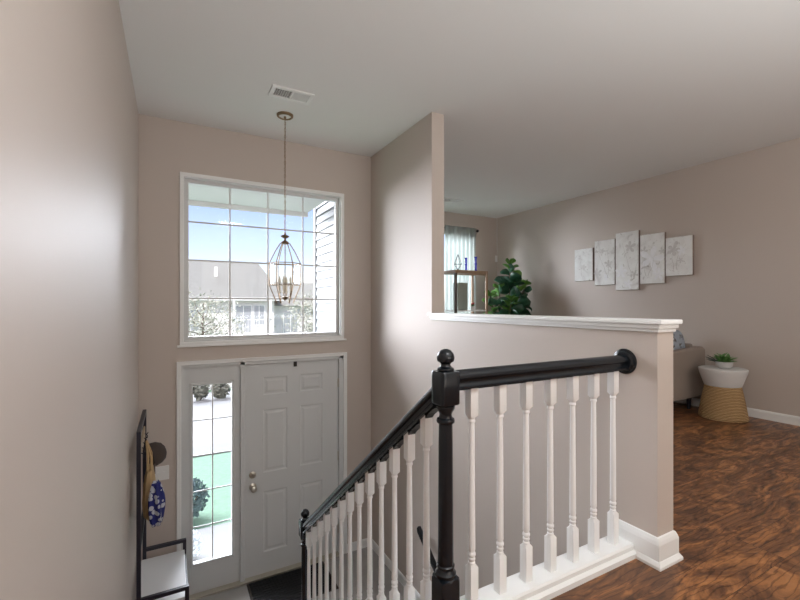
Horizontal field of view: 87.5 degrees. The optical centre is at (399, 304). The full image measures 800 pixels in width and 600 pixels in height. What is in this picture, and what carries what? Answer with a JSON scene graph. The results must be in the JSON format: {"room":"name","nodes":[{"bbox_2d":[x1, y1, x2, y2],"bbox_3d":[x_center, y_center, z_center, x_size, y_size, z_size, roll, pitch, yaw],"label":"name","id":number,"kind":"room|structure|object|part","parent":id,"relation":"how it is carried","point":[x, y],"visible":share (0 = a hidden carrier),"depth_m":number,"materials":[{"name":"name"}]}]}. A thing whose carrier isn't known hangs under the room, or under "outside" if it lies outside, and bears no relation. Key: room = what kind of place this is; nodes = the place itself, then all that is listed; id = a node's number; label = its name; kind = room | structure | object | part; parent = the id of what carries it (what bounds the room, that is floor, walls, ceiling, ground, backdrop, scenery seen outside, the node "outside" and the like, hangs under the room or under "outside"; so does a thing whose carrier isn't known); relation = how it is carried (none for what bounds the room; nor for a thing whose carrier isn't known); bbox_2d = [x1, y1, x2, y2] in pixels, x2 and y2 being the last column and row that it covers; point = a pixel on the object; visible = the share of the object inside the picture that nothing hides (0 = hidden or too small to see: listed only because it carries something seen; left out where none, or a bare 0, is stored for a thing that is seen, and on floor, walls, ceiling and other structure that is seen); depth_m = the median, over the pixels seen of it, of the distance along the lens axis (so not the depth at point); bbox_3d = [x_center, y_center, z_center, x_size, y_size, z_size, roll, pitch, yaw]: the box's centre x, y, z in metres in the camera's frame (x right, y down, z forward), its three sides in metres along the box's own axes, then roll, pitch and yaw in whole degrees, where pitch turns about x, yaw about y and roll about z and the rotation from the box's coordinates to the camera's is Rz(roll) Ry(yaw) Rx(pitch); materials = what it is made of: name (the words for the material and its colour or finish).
{"room":"stair landing","nodes":[
{"label":"stair landing","id":0,"kind":"room"},
{"bbox_2d":[0,0,137,599],"bbox_3d":[-0.289,1.210,-0.107,0.120,5.600,8.330,0,0,-29],"label":"wall","id":1,"kind":"structure","parent":0,"point":[69,110],"depth_m":1.09,"materials":[{"name":"beige paint"}]},
{"bbox_2d":[138,114,370,560],"bbox_3d":[-1.278,1.210,4.042,2.120,5.600,0.140,0,0,-29],"label":"wall","id":2,"kind":"structure","parent":0,"point":[167,148],"depth_m":3.70,"materials":[{"name":"beige paint"}]},
{"bbox_2d":[155,465,168,480],"bbox_3d":[-2.028,1.430,3.545,0.120,0.120,0.014,0,0,-29],"label":"switch plate","id":3,"kind":"object","parent":2,"relation":"attached to","point":[161,472],"visible":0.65,"depth_m":3.55,"materials":[{"name":"white plastic"}]},
{"bbox_2d":[181,362,240,594],"bbox_3d":[-1.716,1.550,3.791,0.490,2.060,0.120,0,0,-29],"label":"window","id":4,"kind":"structure","parent":2,"relation":"in","point":[205,574],"depth_m":3.76,"materials":[{"name":"white paint"}]},
{"bbox_2d":[177,172,346,347],"bbox_3d":[-1.263,-0.393,4.010,1.549,1.520,0.130,0,0,-29],"label":"window","id":5,"kind":"structure","parent":2,"relation":"in","point":[186,178],"depth_m":3.97,"materials":[{"name":"white wood"}]},
{"bbox_2d":[177,352,346,553],"bbox_3d":[-1.239,1.536,3.971,1.562,2.089,0.021,0,0,-29],"label":"trim","id":6,"kind":"structure","parent":2,"relation":"attached to","point":[344,354],"depth_m":3.87,"materials":[{"name":"white wood"}]},
{"bbox_2d":[189,356,342,599],"bbox_3d":[-1.246,1.550,4.021,1.465,2.060,0.167,0,0,-29],"label":"door","id":7,"kind":"structure","parent":2,"relation":"in","point":[291,417],"depth_m":4.07,"materials":[{"name":"white paint"}]},
{"bbox_3d":[-1.369,1.715,3.902,0.068,0.068,0.077,0,0,-29],"label":"knob","id":8,"kind":"part","parent":7,"relation":"part of","materials":[{"name":"silver metal"}]},
{"bbox_2d":[347,538,419,599],"bbox_3d":[-0.983,2.536,3.502,2.120,0.088,1.090,0,0,-29],"label":"baseboard","id":9,"kind":"structure","parent":2,"relation":"attached to","point":[402,579],"depth_m":4.15,"materials":[{"name":"white wood"}]},
{"bbox_2d":[189,184,323,216],"bbox_3d":[-2.402,-1.380,4.551,3.345,0.180,1.829,0,0,-29],"label":"soffit","id":10,"kind":"structure","parent":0,"point":[201,196],"depth_m":5.45,"materials":[{"name":"grey"}]},
{"bbox_2d":[197,547,403,599],"bbox_3d":[-0.983,2.680,3.502,2.120,0.200,1.090,0,0,-29],"label":"floor","id":11,"kind":"structure","parent":0,"point":[239,593],"depth_m":3.85,"materials":[{"name":"tile"}]},
{"bbox_2d":[136,409,188,599],"bbox_3d":[-1.736,1.702,3.068,0.312,1.755,0.675,0,0,-29],"label":"hall tree","id":12,"kind":"object","parent":11,"relation":"on","point":[163,577],"depth_m":3.04,"materials":[{"name":"black metal"}]},
{"bbox_3d":[-1.856,0.838,3.003,0.025,0.025,0.625,0,0,-29],"label":"rail","id":13,"kind":"part","parent":12,"relation":"part of","materials":[{"name":"black metal"}]},
{"bbox_3d":[-1.856,1.590,3.003,0.025,0.020,0.625,0,0,-29],"label":"rail","id":14,"kind":"part","parent":12,"relation":"part of","materials":[{"name":"black metal"}]},
{"bbox_2d":[142,440,155,520],"bbox_3d":[-1.794,1.239,2.997,0.095,0.535,0.260,0,0,-29],"label":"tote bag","id":15,"kind":"object","parent":12,"relation":"hanging from","point":[149,477],"visible":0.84,"depth_m":2.92,"materials":[{"name":"beige fabric"}]},
{"bbox_2d":[148,480,165,527],"bbox_3d":[-1.662,1.350,2.854,0.105,0.280,0.175,0,0,-29],"label":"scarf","id":16,"kind":"object","parent":12,"relation":"hanging from","point":[156,501],"visible":1,"depth_m":2.80,"materials":[{"name":"blue fabric"}]},
{"bbox_3d":[-1.890,1.188,3.250,0.127,0.243,0.180,0,0,-44],"label":"cap","id":17,"kind":"part","parent":12,"relation":"part of","materials":[{"name":"brown fabric"}]},
{"bbox_3d":[-1.742,2.015,3.065,0.300,0.040,0.623,0,0,-29],"label":"seat","id":18,"kind":"part","parent":12,"relation":"part of","materials":[{"name":"white"}]},
{"bbox_3d":[-1.566,1.927,2.791,0.280,0.025,0.025,0,0,-29],"label":"arm","id":19,"kind":"part","parent":12,"relation":"part of","materials":[{"name":"wood"}]},
{"bbox_3d":[-1.878,1.927,3.361,0.280,0.025,0.025,0,0,-29],"label":"arm","id":20,"kind":"part","parent":12,"relation":"part of","materials":[{"name":"black metal"}]},
{"bbox_3d":[-1.610,2.048,3.137,0.025,0.024,0.625,0,0,-29],"label":"rail","id":21,"kind":"part","parent":12,"relation":"part of","materials":[{"name":"white wood"}]},
{"bbox_3d":[-1.454,2.260,2.852,0.025,0.640,0.025,0,0,-29],"label":"leg","id":22,"kind":"part","parent":12,"relation":"part of","materials":[{"name":"black metal"}]},
{"bbox_2d":[247,561,338,599],"bbox_3d":[-0.984,2.572,3.821,0.730,0.016,0.450,0,0,-29],"label":"door mat","id":23,"kind":"object","parent":11,"relation":"on","point":[285,586],"visible":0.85,"depth_m":3.80,"materials":[{"name":"black fabric"}]},
{"bbox_2d":[299,349,636,599],"bbox_3d":[0.173,1.367,2.486,1.064,2.425,1.878,0,0,-29],"label":"stair railing","id":24,"kind":"object","parent":11,"relation":"on","point":[442,397],"visible":1,"depth_m":1.72,"materials":[{"name":"black paint"}]},
{"bbox_3d":[-0.691,2.072,3.041,0.077,1.015,0.077,0,0,-29],"label":"newel post","id":25,"kind":"part","parent":24,"relation":"part of","materials":[{"name":"black paint"}]},
{"bbox_3d":[-0.265,0.963,2.260,0.064,1.376,1.708,0,0,-29],"label":"handrail","id":26,"kind":"part","parent":24,"relation":"part of","materials":[{"name":"black paint"}]},
{"bbox_3d":[0.162,0.692,1.478,0.077,0.917,0.077,0,0,-29],"label":"newel post","id":27,"kind":"part","parent":24,"relation":"part of","materials":[{"name":"black paint"}]},
{"bbox_3d":[0.619,0.269,1.728,0.967,0.072,0.064,0,0,-29],"label":"handrail","id":28,"kind":"part","parent":24,"relation":"part of","materials":[{"name":"black paint"}]},
{"bbox_2d":[119,0,799,217],"bbox_3d":[1.739,-1.690,2.026,5.725,0.200,10.130,0,0,-29],"label":"ceiling","id":29,"kind":"structure","parent":0,"point":[541,103],"depth_m":2.93,"materials":[{"name":"white paint"}]},
{"bbox_2d":[269,111,300,302],"bbox_3d":[-0.962,-0.802,3.494,0.252,1.576,0.253,0,0,-29],"label":"pendant lantern","id":30,"kind":"object","parent":29,"relation":"hanging from","point":[283,115],"visible":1,"depth_m":3.49,"materials":[{"name":"gold metal"}]},
{"bbox_2d":[278,276,280,292],"bbox_3d":[-1.007,-0.172,3.494,0.026,0.143,0.026,0,0,-29],"label":"candle","id":31,"kind":"object","parent":30,"relation":"on","point":[279,280],"depth_m":3.49,"materials":[{"name":"beige wax"}]},
{"bbox_2d":[282,276,284,292],"bbox_3d":[-0.961,-0.172,3.449,0.026,0.143,0.026,0,0,-29],"label":"candle","id":32,"kind":"object","parent":30,"relation":"on","point":[283,279],"depth_m":3.44,"materials":[{"name":"beige wax"}]},
{"bbox_3d":[-0.962,-1.090,3.494,0.010,0.940,0.010,0,0,-29],"label":"cord","id":33,"kind":"part","parent":30,"relation":"part of","materials":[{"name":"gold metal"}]},
{"bbox_3d":[-0.962,-1.079,3.494,0.012,0.969,0.013,0,0,16],"label":"chain","id":34,"kind":"part","parent":30,"relation":"part of","materials":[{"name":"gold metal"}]},
{"bbox_3d":[-0.962,-1.577,3.494,0.094,0.004,0.094,0,0,-29],"label":"canopy plate","id":35,"kind":"part","parent":30,"relation":"part of","materials":[{"name":"white metal"}]},
{"bbox_2d":[289,276,291,292],"bbox_3d":[-0.917,-0.172,3.495,0.026,0.143,0.026,0,0,-29],"label":"candle","id":36,"kind":"object","parent":30,"relation":"on","point":[290,280],"depth_m":3.49,"materials":[{"name":"beige wax"}]},
{"bbox_2d":[268,84,314,104],"bbox_3d":[-0.821,-1.584,3.152,0.310,0.012,0.180,0,0,-29],"label":"ceiling vent","id":37,"kind":"object","parent":29,"relation":"in","point":[276,91],"visible":1,"depth_m":3.15,"materials":[{"name":"white plastic"}]},
{"bbox_2d":[444,198,462,202],"bbox_3d":[0.774,-1.584,6.335,0.330,0.012,0.180,0,0,-29],"label":"ceiling vent","id":38,"kind":"object","parent":29,"relation":"in","point":[450,200],"visible":0.8,"depth_m":6.33,"materials":[{"name":"white plastic"}]},
{"bbox_2d":[444,212,496,313],"bbox_3d":[0.381,-0.070,6.981,3.362,3.040,0.130,0,0,-29],"label":"wall","id":39,"kind":"structure","parent":0,"point":[486,238],"depth_m":7.51,"materials":[{"name":"beige paint"}]},
{"bbox_3d":[0.393,-1.295,6.862,2.255,0.071,0.090,0,0,-29],"label":"curtain rod","id":40,"kind":"object","parent":39,"relation":"attached to","visible":0},
{"bbox_2d":[445,225,475,313],"bbox_3d":[1.041,-0.116,7.162,0.657,2.452,0.060,0,0,-29],"label":"curtain","id":41,"kind":"object","parent":40,"relation":"hanging from","point":[461,241],"visible":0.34,"depth_m":7.15,"materials":[{"name":"fabric"}]},
{"bbox_2d":[313,112,672,595],"bbox_3d":[-0.024,1.188,4.054,0.153,5.645,5.000,0,0,-29],"label":"wall","id":42,"kind":"structure","parent":0,"point":[407,174],"depth_m":2.91,"materials":[{"name":"beige paint"}]},
{"bbox_2d":[417,526,436,571],"bbox_3d":[0.582,2.518,2.767,0.078,1.324,1.700,0,0,-29],"label":"wall handrail","id":43,"kind":"object","parent":42,"relation":"attached to","point":[433,563],"visible":0.2,"depth_m":3.35,"materials":[{"name":"black paint"}]},
{"bbox_2d":[460,536,636,599],"bbox_3d":[0.593,1.262,1.705,1.075,0.335,0.125,0,0,-29],"label":"trim","id":44,"kind":"structure","parent":42,"relation":"attached to","point":[545,585],"depth_m":1.72,"materials":[{"name":"white wood"}]},
{"bbox_2d":[427,313,682,332],"bbox_3d":[0.744,0.093,2.653,0.167,0.056,1.876,0,0,-29],"label":"cap","id":45,"kind":"object","parent":42,"relation":"attached to","point":[605,323],"visible":1,"depth_m":2.20,"materials":[{"name":"white wood"}]},
{"bbox_2d":[619,519,682,571],"bbox_3d":[0.041,1.086,3.966,0.179,0.128,4.838,0,0,-29],"label":"baseboard","id":46,"kind":"structure","parent":42,"relation":"attached to","point":[660,553],"depth_m":1.86,"materials":[{"name":"white wood"}]},
{"bbox_2d":[497,138,799,416],"bbox_3d":[4.202,-0.070,3.365,0.120,3.040,9.880,0,0,-29],"label":"wall","id":47,"kind":"structure","parent":0,"point":[741,299],"depth_m":4.64,"materials":[{"name":"beige paint"}]},
{"bbox_2d":[575,248,593,280],"bbox_3d":[2.658,-0.578,6.023,0.039,0.461,0.300,0,0,-29],"label":"print","id":48,"kind":"object","parent":47,"relation":"attached to","point":[584,258],"visible":1,"depth_m":6.00,"materials":[{"name":"white paper"}]},
{"bbox_2d":[594,239,615,284],"bbox_3d":[2.813,-0.582,5.738,0.039,0.614,0.318,0,0,-29],"label":"print","id":49,"kind":"object","parent":47,"relation":"attached to","point":[605,250],"visible":1,"depth_m":5.71,"materials":[{"name":"white"}]},
{"bbox_2d":[615,230,639,289],"bbox_3d":[2.971,-0.575,5.449,0.039,0.757,0.322,0,0,-29],"label":"print","id":50,"kind":"object","parent":47,"relation":"attached to","point":[627,270],"visible":1,"depth_m":5.42,"materials":[{"name":"white fabric"}]},
{"bbox_2d":[640,232,665,283],"bbox_3d":[3.128,-0.573,5.161,0.039,0.613,0.306,0,0,-29],"label":"print","id":51,"kind":"object","parent":47,"relation":"attached to","point":[652,246],"visible":1,"depth_m":5.14,"materials":[{"name":"white fabric"}]},
{"bbox_2d":[666,235,693,275],"bbox_3d":[3.275,-0.573,4.891,0.039,0.455,0.296,0,0,-29],"label":"print","id":52,"kind":"object","parent":47,"relation":"attached to","point":[679,250],"visible":1,"depth_m":4.87,"materials":[{"name":"white"}]},
{"bbox_2d":[673,398,799,425],"bbox_3d":[4.143,1.106,3.333,0.013,0.088,9.880,0,0,-29],"label":"baseboard","id":53,"kind":"structure","parent":47,"relation":"attached to","point":[762,414],"depth_m":4.17,"materials":[{"name":"white wood"}]},
{"bbox_2d":[550,402,799,599],"bbox_3d":[1.742,1.290,2.022,5.485,0.280,9.880,0,0,-29],"label":"floor","id":54,"kind":"structure","parent":0,"point":[736,486],"depth_m":2.24,"materials":[{"name":"laminate"}]},
{"bbox_2d":[444,270,487,313],"bbox_3d":[0.945,0.328,6.127,0.590,1.645,0.350,0,0,-29],"label":"stand","id":55,"kind":"object","parent":54,"relation":"on","point":[472,273],"visible":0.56,"depth_m":6.01,"materials":[{"name":"brown wood"}]},
{"bbox_3d":[0.780,0.350,5.851,0.036,1.600,0.024,0,0,-29],"label":"post","id":56,"kind":"part","parent":55,"relation":"part of","materials":[{"name":"grey metal"}]},
{"bbox_2d":[454,255,461,269],"bbox_3d":[0.831,-0.613,5.991,0.094,0.236,0.094,0,0,-6],"label":"ornament","id":57,"kind":"object","parent":55,"relation":"on","point":[457,255],"visible":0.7,"depth_m":6.00,"materials":[{"name":"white metal"}]},
{"bbox_2d":[453,282,467,309],"bbox_3d":[0.885,-0.126,6.122,0.180,0.400,0.120,0,0,-29],"label":"picture frame","id":58,"kind":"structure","parent":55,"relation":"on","point":[462,288],"depth_m":6.07,"materials":[{"name":"grey"}]},
{"bbox_3d":[0.945,0.084,6.127,0.578,0.018,0.338,0,0,-29],"label":"shelf","id":59,"kind":"part","parent":55,"relation":"part of","materials":[{"name":"white"}]},
{"bbox_3d":[1.111,0.350,6.403,0.034,1.600,0.024,0,0,-29],"label":"post","id":60,"kind":"part","parent":55,"relation":"part of","materials":[{"name":"brown wood"}]},
{"bbox_2d":[474,257,476,270],"bbox_3d":[1.109,-0.600,6.108,0.060,0.210,0.060,0,0,-29],"label":"glass candlestick","id":61,"kind":"object","parent":55,"relation":"on","point":[474,257],"visible":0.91,"depth_m":6.10,"materials":[{"name":"blue glass"}]},
{"bbox_3d":[1.267,0.350,6.117,0.034,1.600,0.024,0,0,-29],"label":"post","id":62,"kind":"part","parent":55,"relation":"part of","materials":[{"name":"brown wood"}]},
{"bbox_2d":[482,258,531,314],"bbox_3d":[1.729,0.196,6.636,0.872,1.908,0.696,0,0,-29],"label":"fiddle leaf fig","id":63,"kind":"object","parent":54,"relation":"on","point":[516,302],"visible":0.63,"depth_m":6.57,"materials":[{"name":"green plant"}]},
{"bbox_2d":[673,343,704,408],"bbox_3d":[2.575,0.795,5.279,0.860,0.710,1.908,0,0,-29],"label":"sofa","id":64,"kind":"object","parent":54,"relation":"on","point":[688,383],"visible":0.23,"depth_m":4.48,"materials":[{"name":"brown fabric"}]},
{"bbox_2d":[673,330,684,349],"bbox_3d":[3.072,0.475,4.713,0.400,0.396,0.192,0,0,-34],"label":"throw pillow","id":65,"kind":"object","parent":64,"relation":"on","point":[678,339],"visible":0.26,"depth_m":4.65,"materials":[{"name":"grey fabric"}]},
{"bbox_3d":[3.203,1.075,4.631,0.050,0.150,0.050,0,0,-29],"label":"leg","id":66,"kind":"part","parent":64,"relation":"part of","materials":[{"name":"black wood"}]},
{"bbox_2d":[698,365,748,422],"bbox_3d":[3.305,0.897,4.277,0.416,0.506,0.416,0,0,-29],"label":"stool","id":67,"kind":"object","parent":54,"relation":"on","point":[722,399],"visible":0.96,"depth_m":4.14,"materials":[{"name":"wicker"}]},
{"bbox_2d":[705,352,736,368],"bbox_3d":[3.279,0.563,4.264,0.225,0.160,0.255,0,0,-29],"label":"potted succulent","id":68,"kind":"object","parent":67,"relation":"on","point":[724,362],"visible":1,"depth_m":4.22,"materials":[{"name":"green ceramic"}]},
{"bbox_2d":[715,361,733,368],"bbox_3d":[3.297,0.609,4.249,0.152,0.068,0.152,0,0,-29],"label":"bowl","id":69,"kind":"object","parent":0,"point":[720,364],"depth_m":4.20,"materials":[{"name":"grey ceramic"}]},
{"label":"outside","id":70,"kind":"structure","parent":0,"visible":0},
{"bbox_2d":[193,388,230,529],"bbox_3d":[-8.805,4.950,31.782,75.000,4.400,55.770,0,0,-29],"label":"ground","id":71,"kind":"structure","parent":70,"point":[202,465],"depth_m":6.62,"materials":[{"name":"green plant"}]},
{"bbox_2d":[193,477,209,517],"bbox_3d":[-2.796,2.521,5.421,0.622,0.558,0.640,0,0,-29],"label":"shrub","id":72,"kind":"object","parent":71,"relation":"on","point":[198,504],"visible":0.24,"depth_m":5.40,"materials":[{"name":"green plant"}]},
{"bbox_2d":[193,385,210,400],"bbox_3d":[-7.102,2.988,14.906,0.659,0.957,0.682,0,0,-29],"label":"shrub","id":73,"kind":"object","parent":71,"relation":"on","point":[199,393],"visible":0.62,"depth_m":14.76,"materials":[{"name":"green plant"}]},
{"bbox_2d":[193,522,230,561],"bbox_3d":[-2.120,2.745,4.358,3.255,0.210,1.219,0,0,-29],"label":"porch slab","id":74,"kind":"object","parent":71,"relation":"on","point":[221,532],"visible":0.1,"depth_m":4.68,"materials":[{"name":"concrete"}]},
{"bbox_2d":[193,529,202,559],"bbox_3d":[-2.191,2.496,4.324,0.277,0.316,0.331,0,0,-29],"label":"plant","id":75,"kind":"object","parent":74,"relation":"on","point":[196,542],"visible":0.42,"depth_m":4.33,"materials":[{"name":"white plant"}]},
{"bbox_2d":[211,383,229,398],"bbox_3d":[-6.549,3.082,15.236,0.680,0.741,0.656,0,0,-29],"label":"shrub","id":76,"kind":"object","parent":71,"relation":"on","point":[220,391],"visible":0.81,"depth_m":15.07,"materials":[{"name":"green plant"}]},
{"bbox_2d":[189,287,256,335],"bbox_3d":[-9.568,1.758,20.324,4.571,5.514,4.770,0,0,-2],"label":"tree","id":77,"kind":"object","parent":71,"relation":"on","point":[201,314],"visible":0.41,"depth_m":20.28,"materials":[{"name":"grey plant"}]},
{"bbox_2d":[189,261,312,389],"bbox_3d":[-15.509,1.150,30.498,32.000,9.000,10.800,0,0,-29],"label":"neighbor house","id":78,"kind":"structure","parent":71,"relation":"on","point":[248,280],"depth_m":28.95,"materials":[{"name":"white"}]},
{"bbox_3d":[-10.743,2.625,27.027,0.140,6.050,0.140,0,0,-29],"label":"balcony post","id":79,"kind":"part","parent":78,"relation":"part of","materials":[{"name":"white"}]},
{"bbox_3d":[-10.625,0.950,28.333,1.160,1.960,0.080,0,0,-29],"label":"window trim","id":80,"kind":"part","parent":78,"relation":"part of","materials":[{"name":"white"}]},
{"bbox_3d":[-9.732,1.415,27.533,2.500,0.970,0.060,0,0,-29],"label":"balcony rail","id":81,"kind":"part","parent":78,"relation":"part of","materials":[{"name":"white"}]},
{"bbox_3d":[-9.725,0.700,28.824,0.810,1.460,0.080,0,0,-29],"label":"window trim","id":82,"kind":"part","parent":78,"relation":"part of","materials":[{"name":"white"}]},
{"bbox_3d":[-8.725,2.625,28.129,0.140,6.050,0.140,0,0,-29],"label":"balcony post","id":83,"kind":"part","parent":78,"relation":"part of","materials":[{"name":"white"}]},
{"bbox_3d":[-8.228,1.350,31.351,1.160,1.560,0.080,0,0,-29],"label":"window trim","id":84,"kind":"part","parent":78,"relation":"part of","materials":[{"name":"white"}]},
{"bbox_2d":[275,286,312,333],"bbox_3d":[-4.380,1.738,23.932,5.204,5.790,4.776,0,0,-29],"label":"tree","id":85,"kind":"object","parent":71,"relation":"on","point":[306,302],"visible":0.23,"depth_m":23.32,"materials":[{"name":"green plant"}]},
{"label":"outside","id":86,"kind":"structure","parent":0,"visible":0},
{"bbox_2d":[193,390,230,402],"bbox_3d":[-1.778,3.545,18.910,75.000,0.410,3.100,0,0,-29],"label":"sidewalk","id":87,"kind":"structure","parent":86,"point":[208,398],"depth_m":15.06,"materials":[{"name":"concrete"}]},
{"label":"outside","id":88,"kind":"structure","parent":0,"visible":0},
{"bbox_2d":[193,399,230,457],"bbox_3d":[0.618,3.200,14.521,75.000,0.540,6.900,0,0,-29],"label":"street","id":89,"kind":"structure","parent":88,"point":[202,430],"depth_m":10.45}
]}

